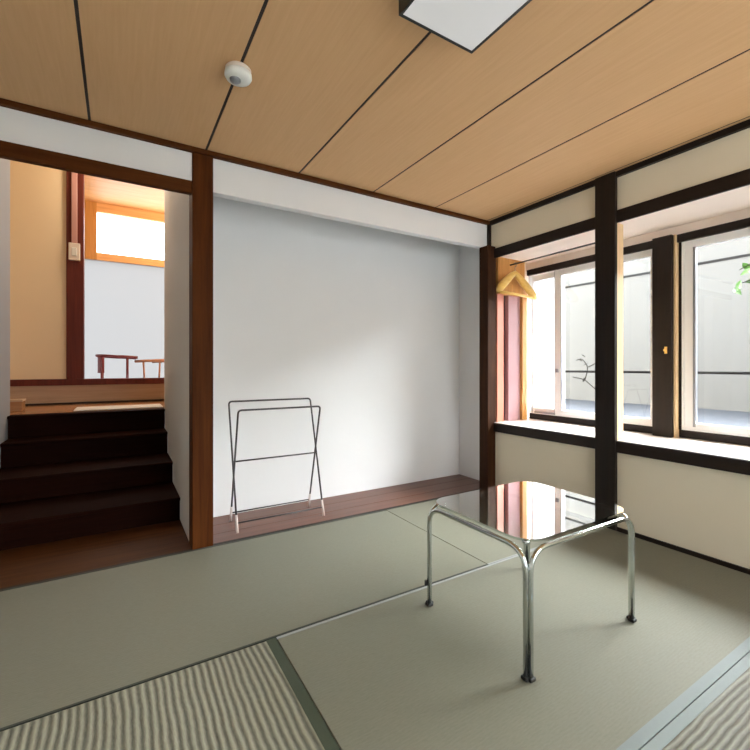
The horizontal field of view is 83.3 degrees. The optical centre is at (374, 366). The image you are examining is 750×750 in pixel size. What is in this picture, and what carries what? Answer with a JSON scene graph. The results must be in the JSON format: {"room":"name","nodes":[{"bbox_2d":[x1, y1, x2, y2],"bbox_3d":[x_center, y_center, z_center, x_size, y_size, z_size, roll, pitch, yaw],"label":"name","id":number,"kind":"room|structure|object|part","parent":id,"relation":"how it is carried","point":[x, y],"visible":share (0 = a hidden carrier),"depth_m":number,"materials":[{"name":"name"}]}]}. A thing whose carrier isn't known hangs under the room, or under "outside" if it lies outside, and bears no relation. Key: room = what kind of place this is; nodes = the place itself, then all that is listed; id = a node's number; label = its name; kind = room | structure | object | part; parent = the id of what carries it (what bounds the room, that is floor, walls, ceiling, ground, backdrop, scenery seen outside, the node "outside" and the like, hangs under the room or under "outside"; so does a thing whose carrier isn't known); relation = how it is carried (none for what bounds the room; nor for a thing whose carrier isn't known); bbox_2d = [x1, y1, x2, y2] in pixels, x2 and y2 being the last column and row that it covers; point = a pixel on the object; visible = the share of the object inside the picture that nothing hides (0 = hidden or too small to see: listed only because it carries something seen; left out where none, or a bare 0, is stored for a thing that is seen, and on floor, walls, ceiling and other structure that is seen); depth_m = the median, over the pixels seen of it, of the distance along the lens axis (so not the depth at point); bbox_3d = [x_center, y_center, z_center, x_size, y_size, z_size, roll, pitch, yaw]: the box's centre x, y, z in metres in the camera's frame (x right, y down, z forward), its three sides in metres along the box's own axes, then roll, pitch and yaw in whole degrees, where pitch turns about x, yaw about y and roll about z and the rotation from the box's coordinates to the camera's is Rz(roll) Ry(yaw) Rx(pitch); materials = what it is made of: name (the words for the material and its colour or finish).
{"room":"traditional dwelling","nodes":[
{"label":"traditional dwelling","id":0,"kind":"room"},
{"bbox_2d":[0,158,9,467],"bbox_3d":[-2.380,-0.520,2.509,0.060,3.160,1.560,0,0,-31],"label":"wall","id":1,"kind":"structure","parent":0,"point":[4,163],"depth_m":3.04,"materials":[{"name":"white paint"}]},
{"bbox_2d":[0,549,191,589],"bbox_3d":[-1.700,1.014,1.889,1.657,0.031,0.018,0,0,-31],"label":"trim","id":2,"kind":"structure","parent":1,"relation":"attached to","point":[188,549],"depth_m":2.07,"materials":[{"name":"brown wood"}]},
{"bbox_2d":[10,160,163,403],"bbox_3d":[-2.781,-0.880,4.190,2.800,2.440,0.070,0,0,-31],"label":"wall","id":3,"kind":"structure","parent":0,"point":[37,193],"depth_m":3.95,"materials":[{"name":"beige paint"}]},
{"bbox_2d":[69,172,79,260],"bbox_3d":[-2.873,-1.432,4.038,0.078,0.837,0.042,0,0,-31],"label":"light switch","id":4,"kind":"object","parent":3,"relation":"attached to","point":[74,247],"visible":0.83,"depth_m":4.02,"materials":[{"name":"beige plastic"}]},
{"bbox_2d":[66,171,84,378],"bbox_3d":[-2.913,-0.993,4.107,0.138,2.215,0.115,0,0,-31],"label":"trim","id":5,"kind":"structure","parent":3,"relation":"attached to","point":[75,270],"depth_m":4.06,"materials":[{"name":"brown wood"}]},
{"bbox_2d":[10,378,163,385],"bbox_3d":[-2.779,0.145,4.186,2.800,0.060,0.120,0,0,-31],"label":"trim","id":6,"kind":"structure","parent":3,"relation":"on","point":[94,381],"depth_m":4.10,"materials":[{"name":"brown wood"}]},
{"bbox_2d":[25,399,163,405],"bbox_3d":[-2.766,0.349,4.164,2.800,0.018,0.050,0,0,-31],"label":"trim","id":7,"kind":"structure","parent":3,"relation":"attached to","point":[66,403],"depth_m":4.13,"materials":[{"name":"black wood"}]},
{"bbox_2d":[10,401,163,414],"bbox_3d":[-2.548,0.400,3.806,2.800,0.084,0.849,0,0,-31],"label":"floor","id":8,"kind":"structure","parent":0,"point":[41,409],"depth_m":3.73,"materials":[{"name":"brown wood"}]},
{"bbox_2d":[10,399,25,411],"bbox_3d":[-2.934,0.309,3.401,0.170,0.094,0.150,0,0,-31],"label":"wooden box","id":9,"kind":"object","parent":8,"relation":"on","point":[16,405],"visible":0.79,"depth_m":3.37,"materials":[{"name":"brown wood"}]},
{"bbox_3d":[-2.934,0.270,3.401,0.170,0.015,0.150,0,0,-31],"label":"lid","id":10,"kind":"part","parent":9,"relation":"part of","materials":[{"name":"brown wood"}]},
{"bbox_2d":[74,404,162,410],"bbox_3d":[-2.239,0.353,3.712,0.650,0.008,0.330,0,0,-31],"label":"floor mat","id":11,"kind":"object","parent":8,"relation":"on","point":[90,408],"visible":1,"depth_m":3.64,"materials":[{"name":"beige fabric"}]},
{"bbox_2d":[0,520,190,587],"bbox_3d":[-1.591,1.032,2.277,1.047,0.056,0.556,0,0,-31],"label":"floor","id":12,"kind":"structure","parent":0,"point":[27,564],"depth_m":2.28,"materials":[{"name":"brown wood"}]},
{"bbox_2d":[0,408,179,550],"bbox_3d":[-2.010,0.696,2.966,1.043,0.668,1.142,0,0,-31],"label":"staircase","id":13,"kind":"structure","parent":12,"relation":"on","point":[68,475],"depth_m":2.92,"materials":[{"name":"brown wood"}]},
{"bbox_2d":[0,106,191,180],"bbox_3d":[-1.730,-1.125,1.927,1.645,0.210,0.090,0,0,-31],"label":"wall","id":14,"kind":"structure","parent":0,"point":[18,127],"depth_m":2.08,"materials":[{"name":"paint"}]},
{"bbox_2d":[0,140,191,194],"bbox_3d":[-1.712,-0.985,1.897,1.645,0.070,0.038,0,0,-31],"label":"trim","id":15,"kind":"structure","parent":14,"relation":"attached to","point":[8,150],"depth_m":2.07,"materials":[{"name":"brown wood"}]},
{"bbox_2d":[0,98,489,224],"bbox_3d":[-0.729,-1.187,2.469,3.920,0.026,0.033,0,0,-31],"label":"trim","id":16,"kind":"structure","parent":14,"relation":"attached to","point":[5,103],"depth_m":2.35,"materials":[{"name":"brown wood"}]},
{"bbox_2d":[85,175,163,212],"bbox_3d":[-2.884,-2.170,5.128,4.800,0.050,1.640,0,0,-31],"label":"ceiling","id":17,"kind":"structure","parent":0,"point":[101,190],"depth_m":5.25,"materials":[{"name":"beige wood"}]},
{"bbox_2d":[164,190,188,539],"bbox_3d":[-1.431,-0.520,3.095,0.077,3.160,1.545,0,0,-31],"label":"wall","id":18,"kind":"structure","parent":0,"point":[176,205],"depth_m":2.85,"materials":[{"name":"white paint"}]},
{"bbox_2d":[189,152,212,549],"bbox_3d":[-0.984,-0.090,2.388,0.109,2.220,0.127,0,0,-31],"label":"wooden pillar","id":19,"kind":"structure","parent":18,"relation":"attached to","point":[201,198],"depth_m":2.33,"materials":[{"name":"brown wood"}]},
{"bbox_2d":[213,196,458,516],"bbox_3d":[-0.195,-0.225,3.381,2.371,2.550,0.050,0,0,-31],"label":"wall","id":20,"kind":"structure","parent":0,"point":[361,323],"depth_m":3.25,"materials":[{"name":"paint"}]},
{"bbox_2d":[213,474,479,543],"bbox_3d":[-0.065,1.016,3.167,2.271,0.028,0.448,0,0,-31],"label":"floor","id":21,"kind":"structure","parent":0,"point":[349,504],"depth_m":3.03,"materials":[{"name":"brown wood"}]},
{"bbox_2d":[228,398,324,532],"bbox_3d":[-0.647,0.611,2.787,0.583,0.783,0.251,0,0,-31],"label":"towel rack","id":22,"kind":"object","parent":21,"relation":"on","point":[234,461],"visible":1,"depth_m":2.76,"materials":[{"name":"metal"}]},
{"bbox_3d":[-0.655,0.630,2.800,0.553,0.742,0.216,0,0,-31],"label":"frame","id":23,"kind":"part","parent":22,"relation":"part of","materials":[{"name":"grey paint"}]},
{"bbox_2d":[213,158,486,248],"bbox_3d":[0.052,-1.227,2.994,2.351,0.486,0.058,0,0,-31],"label":"lintel","id":24,"kind":"object","parent":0,"point":[231,181],"visible":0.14,"depth_m":2.77,"materials":[{"name":"paint"}]},
{"bbox_2d":[0,0,749,220],"bbox_3d":[0.330,-1.225,0.727,4.120,0.050,4.300,0,0,-31],"label":"ceiling","id":25,"kind":"structure","parent":0,"point":[565,95],"depth_m":1.79,"materials":[{"name":"brown wood"}]},
{"bbox_2d":[224,61,251,86],"bbox_3d":[-0.549,-1.168,1.696,0.106,0.062,0.106,0,0,-31],"label":"smoke detector","id":26,"kind":"object","parent":25,"relation":"attached to","point":[237,73],"visible":1,"depth_m":1.67,"materials":[{"name":"beige plastic"}]},
{"bbox_2d":[399,0,531,53],"bbox_3d":[0.290,-1.159,1.293,0.316,0.081,0.308,0,0,-31],"label":"ceiling lamp","id":27,"kind":"object","parent":25,"relation":"attached to","point":[466,24],"visible":1,"depth_m":1.35,"materials":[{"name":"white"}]},
{"bbox_2d":[459,245,478,479],"bbox_3d":[0.905,-0.225,3.804,0.050,2.550,0.470,0,0,-31],"label":"wall","id":28,"kind":"structure","parent":0,"point":[468,256],"depth_m":3.83,"materials":[{"name":"paint"}]},
{"bbox_2d":[504,263,528,420],"bbox_3d":[1.163,-0.230,3.650,0.500,1.460,0.050,0,0,-31],"label":"wall","id":29,"kind":"structure","parent":0,"point":[526,276],"depth_m":3.73,"materials":[{"name":"white paint"}]},
{"bbox_2d":[479,245,495,488],"bbox_3d":[0.926,0.018,3.468,0.094,2.004,0.095,0,0,-31],"label":"trim","id":30,"kind":"structure","parent":29,"relation":"attached to","point":[487,262],"depth_m":3.44,"materials":[{"name":"brown wood"}]},
{"bbox_2d":[528,249,749,425],"bbox_3d":[1.972,-0.198,2.802,0.157,1.195,2.380,0,0,-31],"label":"window","id":31,"kind":"structure","parent":29,"relation":"in","point":[546,314],"depth_m":3.55,"materials":[{"name":"white glass"}]},
{"bbox_3d":[1.459,-0.199,3.595,0.004,1.107,0.255,0,0,-31],"label":"pane","id":32,"kind":"part","parent":31,"relation":"part of","materials":[{"name":"clear glass"}]},
{"bbox_3d":[1.468,-0.199,3.580,0.024,1.189,0.302,0,0,-31],"label":"sash","id":33,"kind":"part","parent":31,"relation":"part of","materials":[{"name":"white metal"}]},
{"bbox_3d":[2.005,0.037,2.822,0.079,0.017,2.380,0,0,-31],"label":"safety rail","id":34,"kind":"part","parent":31,"relation":"part of","materials":[{"name":"metal"}]},
{"bbox_2d":[529,413,749,445],"bbox_3d":[1.939,0.425,2.782,0.055,0.050,2.180,0,0,-31],"label":"trim","id":35,"kind":"structure","parent":29,"relation":"attached to","point":[740,440],"depth_m":2.86,"materials":[{"name":"brown wood"}]},
{"bbox_2d":[491,128,749,247],"bbox_3d":[2.036,-1.080,1.764,0.048,0.300,4.100,0,0,-31],"label":"wall","id":36,"kind":"structure","parent":0,"point":[730,154],"depth_m":2.46,"materials":[{"name":"paint"}]},
{"bbox_2d":[487,224,490,245],"bbox_3d":[0.939,-1.092,3.503,0.036,0.216,0.050,0,0,-31],"label":"trim","id":37,"kind":"structure","parent":36,"relation":"attached to","point":[488,225],"depth_m":3.48,"materials":[{"name":"black wood"}]},
{"bbox_2d":[489,119,749,225],"bbox_3d":[2.017,-1.184,1.741,0.044,0.032,4.080,0,0,-31],"label":"trim","id":38,"kind":"structure","parent":36,"relation":"attached to","point":[743,125],"depth_m":2.44,"materials":[{"name":"black wood"}]},
{"bbox_2d":[617,223,622,439],"bbox_3d":[1.490,-0.220,2.670,0.070,1.340,0.123,0,0,-31],"label":"trim","id":39,"kind":"structure","parent":36,"relation":"attached to","point":[619,226],"depth_m":2.61,"materials":[{"name":"beige wood"}]},
{"bbox_2d":[494,168,749,257],"bbox_3d":[2.014,-0.926,1.740,0.018,0.077,4.080,0,0,-31],"label":"trim","id":40,"kind":"structure","parent":36,"relation":"attached to","point":[740,179],"depth_m":2.44,"materials":[{"name":"black wood"}]},
{"bbox_2d":[495,432,749,568],"bbox_3d":[2.036,0.786,1.764,0.048,0.528,4.100,0,0,-31],"label":"wall","id":41,"kind":"structure","parent":0,"point":[706,511],"depth_m":2.40,"materials":[{"name":"paint"}]},
{"bbox_2d":[213,489,479,544],"bbox_3d":[0.057,1.014,2.966,2.271,0.031,0.021,0,0,-31],"label":"trim","id":42,"kind":"structure","parent":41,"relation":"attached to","point":[476,489],"depth_m":2.75,"materials":[{"name":"brown wood"}]},
{"bbox_2d":[595,171,616,530],"bbox_3d":[1.447,-0.090,2.644,0.030,2.220,0.127,0,0,-31],"label":"wooden pillar","id":43,"kind":"structure","parent":41,"relation":"attached to","point":[606,185],"depth_m":2.63,"materials":[{"name":"brown wood"}]},
{"bbox_2d":[494,418,749,459],"bbox_3d":[1.736,0.465,2.659,0.490,0.030,2.180,0,0,-31],"label":"ledge","id":44,"kind":"object","parent":41,"relation":"on","point":[737,451],"visible":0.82,"depth_m":2.58,"materials":[{"name":"white paint"}]},
{"bbox_2d":[496,257,526,421],"bbox_3d":[1.133,-0.233,3.556,0.348,1.365,0.080,0,0,-31],"label":"end panel","id":45,"kind":"object","parent":44,"relation":"on","point":[511,311],"visible":0.7,"depth_m":3.55,"materials":[{"name":"red"}]},
{"bbox_2d":[494,423,749,474],"bbox_3d":[1.550,0.489,2.530,0.062,0.071,2.154,0,0,-31],"label":"trim","id":46,"kind":"structure","parent":41,"relation":"attached to","point":[728,464],"depth_m":2.44,"materials":[{"name":"brown wood"}]},
{"bbox_2d":[591,521,749,574],"bbox_3d":[2.029,1.003,1.719,0.014,0.034,4.030,0,0,-31],"label":"baseboard","id":47,"kind":"structure","parent":41,"relation":"attached to","point":[637,535],"depth_m":2.27,"materials":[{"name":"brown wood"}]},
{"bbox_2d":[501,185,749,263],"bbox_3d":[1.755,-0.932,2.670,0.507,0.055,2.180,0,0,-31],"label":"ceiling","id":48,"kind":"structure","parent":0,"point":[738,199],"depth_m":2.61,"materials":[{"name":"white paint"}]},
{"bbox_2d":[510,242,594,265],"bbox_3d":[1.353,-0.876,3.164,0.012,0.060,0.858,0,0,-31],"label":"hanging rod","id":49,"kind":"object","parent":48,"relation":"attached to","point":[594,242],"visible":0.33,"depth_m":3.17,"materials":[{"name":"grey paint"}]},
{"bbox_2d":[496,262,536,299],"bbox_3d":[1.160,-0.714,3.468,0.474,0.299,0.077,0,0,-31],"label":"hanger","id":50,"kind":"object","parent":49,"relation":"hanging from","point":[506,280],"visible":1,"depth_m":3.47,"materials":[{"name":"brown wood"}]},
{"bbox_2d":[526,208,749,270],"bbox_3d":[1.928,-0.902,2.805,0.070,0.115,2.230,0,0,-31],"label":"wall","id":51,"kind":"structure","parent":0,"point":[742,214],"depth_m":2.79,"materials":[{"name":"white paint"}]},
{"bbox_2d":[527,218,749,275],"bbox_3d":[1.926,-0.820,2.775,0.085,0.050,2.180,0,0,-31],"label":"trim","id":52,"kind":"structure","parent":51,"relation":"attached to","point":[743,223],"depth_m":2.83,"materials":[{"name":"black wood"}]},
{"bbox_2d":[652,234,673,437],"bbox_3d":[1.900,-0.198,2.760,0.105,1.295,0.114,0,0,-31],"label":"window post","id":53,"kind":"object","parent":51,"relation":"attached to","point":[662,247],"depth_m":2.73,"materials":[{"name":"brown wood"}]},
{"bbox_2d":[674,234,678,437],"bbox_3d":[1.931,-0.198,2.704,0.050,1.295,0.014,0,0,-31],"label":"trim","id":54,"kind":"structure","parent":51,"relation":"attached to","point":[676,245],"depth_m":2.69,"materials":[{"name":"beige wood"}]},
{"bbox_2d":[679,227,749,436],"bbox_3d":[2.236,-0.200,2.284,0.063,1.200,1.020,0,0,-31],"label":"window","id":55,"kind":"structure","parent":51,"relation":"in","point":[689,248],"depth_m":2.65,"materials":[{"name":"white metal"}]},
{"bbox_3d":[0.330,1.087,0.727,3.920,0.065,4.100,0,0,-31],"label":"floor","id":56,"kind":"structure","parent":0,"visible":0},
{"bbox_2d":[0,638,339,749],"bbox_3d":[-0.276,1.026,0.461,0.984,0.054,1.972,0,0,-31],"label":"mat","id":57,"kind":"object","parent":56,"relation":"on","point":[253,697],"visible":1,"depth_m":1.21,"materials":[{"name":"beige fabric"}]},
{"bbox_2d":[0,510,487,731],"bbox_3d":[-0.599,1.026,1.986,2.157,0.054,0.964,0,0,-31],"label":"mat","id":58,"kind":"object","parent":56,"relation":"on","point":[66,642],"visible":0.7,"depth_m":1.79,"materials":[{"name":"green wicker"}]},
{"bbox_2d":[386,498,596,564],"bbox_3d":[0.751,1.026,2.807,0.997,0.054,0.964,0,0,-31],"label":"mat","id":59,"kind":"object","parent":56,"relation":"on","point":[480,546],"visible":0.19,"depth_m":2.53,"materials":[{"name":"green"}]},
{"bbox_2d":[276,528,749,749],"bbox_3d":[0.776,1.026,1.705,2.100,0.054,0.939,0,0,-31],"label":"mat","id":60,"kind":"object","parent":56,"relation":"on","point":[400,672],"visible":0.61,"depth_m":1.47,"materials":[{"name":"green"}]},
{"bbox_2d":[424,481,636,682],"bbox_3d":[0.619,0.779,1.719,0.651,0.439,0.535,0,0,-31],"label":"glass table","id":61,"kind":"object","parent":60,"relation":"on","point":[526,510],"visible":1,"depth_m":1.64,"materials":[{"name":"clear glass"}]},
{"bbox_3d":[0.355,0.782,1.558,0.018,0.412,0.509,0,0,-31],"label":"tube frame","id":62,"kind":"part","parent":61,"relation":"part of","materials":[{"name":"silver metal"}]},
{"bbox_3d":[0.488,0.782,1.938,0.621,0.412,0.018,0,0,-31],"label":"tube frame","id":63,"kind":"part","parent":61,"relation":"part of","materials":[{"name":"silver metal"}]},
{"bbox_3d":[0.621,0.564,1.720,0.618,0.008,0.506,0,0,-31],"label":"glass","id":64,"kind":"part","parent":61,"relation":"part of","materials":[{"name":"clear glass"}]},
{"bbox_3d":[0.887,0.782,1.881,0.018,0.412,0.509,0,0,-31],"label":"tube frame","id":65,"kind":"part","parent":61,"relation":"part of","materials":[{"name":"silver metal"}]},
{"bbox_3d":[0.753,0.782,1.502,0.621,0.412,0.018,0,0,-31],"label":"tube frame","id":66,"kind":"part","parent":61,"relation":"part of","materials":[{"name":"silver metal"}]},
{"bbox_2d":[640,652,749,749],"bbox_3d":[1.273,1.026,0.887,2.100,0.054,0.970,0,0,-31],"label":"mat","id":67,"kind":"object","parent":56,"relation":"on","point":[719,719],"visible":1,"depth_m":1.19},
{"bbox_3d":[-2.884,0.695,5.128,4.800,0.050,1.640,0,0,-31],"label":"floor","id":68,"kind":"structure","parent":0,"visible":0},
{"bbox_2d":[95,354,137,377],"bbox_3d":[-3.025,0.262,4.949,0.427,0.818,0.463,0,0,-31],"label":"dining chair","id":69,"kind":"object","parent":68,"relation":"on","point":[101,357],"visible":0.49,"depth_m":4.78,"materials":[{"name":"red wood"}]},
{"bbox_3d":[-3.161,-0.024,4.866,0.064,0.188,0.270,0,0,-31],"label":"backrest","id":70,"kind":"part","parent":69,"relation":"part of","materials":[{"name":"red wood"}]},
{"bbox_3d":[-3.029,-0.120,4.947,0.418,0.054,0.463,0,0,-31],"label":"arm rail","id":71,"kind":"part","parent":69,"relation":"part of","materials":[{"name":"red wood"}]},
{"bbox_3d":[-2.834,0.065,4.835,0.021,0.352,0.054,0,0,-31],"label":"arm post","id":72,"kind":"part","parent":69,"relation":"part of","materials":[{"name":"red wood"}]},
{"bbox_2d":[84,200,163,378],"bbox_3d":[-3.258,-0.713,5.743,4.800,2.865,0.060,0,0,-31],"label":"wall","id":73,"kind":"structure","parent":68,"relation":"on","point":[124,295],"depth_m":5.65,"materials":[{"name":"white paint"}]},
{"bbox_3d":[-3.262,-0.513,5.750,4.800,1.767,0.009,0,0,-31],"label":"frosted pane","id":74,"kind":"part","parent":73,"relation":"part of","materials":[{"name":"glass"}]},
{"bbox_3d":[-2.421,-1.444,6.252,2.842,0.094,0.060,0,0,-31],"label":"transom rail","id":75,"kind":"part","parent":73,"relation":"part of","materials":[{"name":"orange wood"}]},
{"bbox_3d":[-2.421,-2.084,6.252,2.842,0.121,0.060,0,0,-31],"label":"head rail","id":76,"kind":"part","parent":73,"relation":"part of","materials":[{"name":"orange wood"}]},
{"bbox_2d":[134,359,163,377],"bbox_3d":[-2.799,0.282,5.494,0.427,0.778,0.463,0,0,-1],"label":"dining chair","id":77,"kind":"object","parent":68,"relation":"on","point":[159,361],"visible":0.25,"depth_m":5.28,"materials":[{"name":"beige wood"}]},
{"bbox_3d":[-2.897,0.085,5.295,0.021,0.312,0.054,0,0,-1],"label":"arm post","id":78,"kind":"part","parent":77,"relation":"part of","materials":[{"name":"beige wood"}]},
{"bbox_3d":[-2.794,-0.080,5.494,0.418,0.054,0.463,0,0,-1],"label":"arm rail","id":79,"kind":"part","parent":77,"relation":"part of","materials":[{"name":"beige wood"}]},
{"label":"outside","id":80,"kind":"structure","parent":0,"visible":0},
{"bbox_2d":[565,399,749,427],"bbox_3d":[4.927,0.550,3.581,5.860,0.100,17.000,0,0,-31],"label":"floor","id":81,"kind":"structure","parent":80,"point":[704,416],"depth_m":4.54,"materials":[{"name":"grey concrete"}]},
{"bbox_2d":[573,355,594,388],"bbox_3d":[2.469,0.163,4.795,0.050,0.675,0.473,0,0,-31],"label":"shrub","id":82,"kind":"object","parent":81,"relation":"on","point":[582,355],"visible":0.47,"depth_m":4.86,"materials":[{"name":"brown plant"}]},
{"bbox_2d":[565,237,749,411],"bbox_3d":[4.775,-0.600,4.073,0.408,2.200,20.000,0,0,-31],"label":"exterior wall","id":83,"kind":"structure","parent":81,"relation":"on","point":[723,315],"depth_m":5.09,"materials":[{"name":"white paint"}]},
{"bbox_2d":[733,263,749,294],"bbox_3d":[3.437,-0.550,2.620,0.544,2.106,1.841,0,0,-31],"label":"tree","id":84,"kind":"object","parent":81,"relation":"on","point":[746,266],"visible":1,"depth_m":3.28,"materials":[{"name":"green plant"}]}
]}

